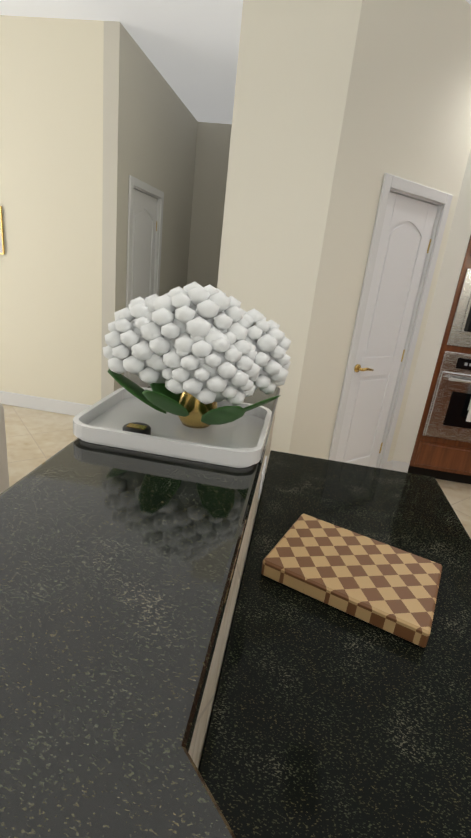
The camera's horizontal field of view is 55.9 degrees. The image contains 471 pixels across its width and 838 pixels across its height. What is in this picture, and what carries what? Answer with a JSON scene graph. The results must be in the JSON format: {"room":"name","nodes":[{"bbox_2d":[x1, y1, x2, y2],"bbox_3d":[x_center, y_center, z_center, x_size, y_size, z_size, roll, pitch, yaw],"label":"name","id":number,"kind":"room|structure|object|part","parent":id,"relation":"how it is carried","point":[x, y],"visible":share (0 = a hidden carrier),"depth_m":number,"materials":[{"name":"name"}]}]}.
{"room":"kitchen","nodes":[
{"label":"kitchen","id":0,"kind":"room"},
{"bbox_2d":[0,15,103,404],"bbox_3d":[-2.882,-1.708,3.918,3.650,3.030,0.144,9,20,7],"label":"wall","id":1,"kind":"structure","parent":0,"point":[51,136],"depth_m":3.62,"materials":[{"name":"beige paint"}]},
{"bbox_3d":[-2.105,-1.607,3.754,0.298,0.376,0.024,9,20,7],"label":"picture frame","id":2,"kind":"part","parent":1,"relation":"part of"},
{"bbox_2d":[101,21,197,398],"bbox_3d":[-0.855,-1.766,4.730,0.120,3.030,2.300,9,20,7],"label":"wall","id":3,"kind":"structure","parent":0,"point":[150,123],"depth_m":3.82,"materials":[{"name":"beige paint"}]},
{"bbox_2d":[124,175,163,387],"bbox_3d":[-0.962,-1.176,4.435,0.161,2.102,0.884,9,20,7],"label":"hall door","id":4,"kind":"structure","parent":3,"relation":"in","point":[145,217],"depth_m":4.26,"materials":[{"name":"white wood"}]},
{"bbox_2d":[187,122,231,287],"bbox_3d":[-0.077,-2.059,5.792,1.310,3.030,0.120,9,20,7],"label":"wall","id":5,"kind":"structure","parent":0,"point":[211,166],"depth_m":5.55,"materials":[{"name":"beige paint"}]},
{"bbox_2d":[0,0,470,123],"bbox_3d":[-0.619,-1.775,0.245,9.160,0.060,10.840,9,20,7],"label":"ceiling","id":6,"kind":"structure","parent":0,"point":[190,49],"depth_m":3.22,"materials":[{"name":"paint"}]},
{"bbox_2d":[2,404,470,538],"bbox_3d":[-0.953,1.115,1.286,9.160,0.060,10.840,9,20,7],"label":"floor","id":7,"kind":"structure","parent":0,"point":[35,438],"depth_m":3.60,"materials":[{"name":"tile"}]},
{"bbox_2d":[0,403,8,493],"bbox_3d":[-2.049,0.505,1.199,1.000,0.878,3.066,9,20,7],"label":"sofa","id":8,"kind":"object","parent":7,"relation":"on","point":[4,479],"visible":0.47,"depth_m":2.55,"materials":[{"name":"fabric"}]},
{"bbox_2d":[198,494,260,769],"bbox_3d":[0.362,0.937,0.451,1.419,1.119,2.565,9,20,7],"label":"wall","id":9,"kind":"structure","parent":7,"relation":"on","point":[225,649],"depth_m":0.95,"materials":[{"name":"beige paint"}]},
{"bbox_2d":[0,386,279,837],"bbox_3d":[0.363,0.406,0.212,1.672,0.035,2.733,9,20,7],"label":"raised bar","id":10,"kind":"object","parent":9,"relation":"on","point":[117,567],"visible":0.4,"depth_m":0.48,"materials":[{"name":"stone"}]},
{"bbox_2d":[73,282,290,467],"bbox_3d":[-0.094,-0.139,1.020,0.436,0.338,0.381,9,20,7],"label":"flower arrangement","id":11,"kind":"object","parent":10,"relation":"on","point":[194,355],"visible":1,"depth_m":0.92,"materials":[{"name":"white ceramic"}]},
{"bbox_2d":[0,391,409,490],"bbox_3d":[-0.943,1.026,1.254,8.918,0.130,10.598,9,20,7],"label":"baseboard","id":12,"kind":"structure","parent":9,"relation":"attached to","point":[43,404],"depth_m":4.19,"materials":[{"name":"white wood"}]},
{"bbox_2d":[188,411,275,768],"bbox_3d":[0.034,0.211,1.006,0.010,0.203,1.170,9,20,7],"label":"trim","id":13,"kind":"structure","parent":9,"relation":"attached to","point":[197,741],"depth_m":0.67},
{"bbox_2d":[258,456,266,498],"bbox_3d":[0.073,0.155,1.187,0.007,0.075,0.115,9,20,7],"label":"outlet","id":14,"kind":"object","parent":9,"relation":"attached to","point":[262,477],"visible":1,"depth_m":1.15,"materials":[{"name":"white plastic"}]},
{"bbox_2d":[198,450,470,837],"bbox_3d":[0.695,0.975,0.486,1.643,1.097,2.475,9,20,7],"label":"countertop","id":15,"kind":"structure","parent":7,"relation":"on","point":[327,721],"depth_m":0.72,"materials":[{"name":"black stone"}]},
{"bbox_2d":[261,514,441,646],"bbox_3d":[0.261,0.333,0.982,0.399,0.040,0.339,9,20,7],"label":"cutting board","id":16,"kind":"object","parent":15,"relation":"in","point":[388,588],"visible":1,"depth_m":0.94,"materials":[{"name":"brown wood"}]},
{"bbox_2d":[407,235,470,483],"bbox_3d":[1.994,-0.682,3.486,0.799,2.456,0.738,9,20,7],"label":"tall cabinet","id":17,"kind":"object","parent":7,"relation":"on","point":[442,449],"visible":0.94,"depth_m":3.43,"materials":[{"name":"brown wood"}]},
{"bbox_2d":[217,0,362,477],"bbox_3d":[0.452,-1.386,4.092,0.570,3.030,3.314,9,20,7],"label":"wall","id":18,"kind":"structure","parent":0,"point":[294,63],"depth_m":2.36,"materials":[{"name":"beige paint"}]},
{"bbox_2d":[289,0,470,461],"bbox_3d":[0.932,-0.923,2.963,0.949,3.030,1.064,9,20,7],"label":"wall","id":19,"kind":"structure","parent":0,"point":[407,113],"depth_m":2.55,"materials":[{"name":"beige paint"}]},
{"bbox_2d":[328,173,452,468],"bbox_3d":[1.017,-0.475,3.122,0.562,2.102,0.562,9,20,7],"label":"pantry door","id":20,"kind":"structure","parent":19,"relation":"in","point":[408,223],"depth_m":3.04,"materials":[{"name":"white wood"}]},
{"bbox_2d":[393,149,470,462],"bbox_3d":[2.042,-0.991,3.506,1.081,3.030,0.750,9,20,7],"label":"wall","id":21,"kind":"structure","parent":0,"point":[450,270],"depth_m":3.28,"materials":[{"name":"white paint"}]}
]}

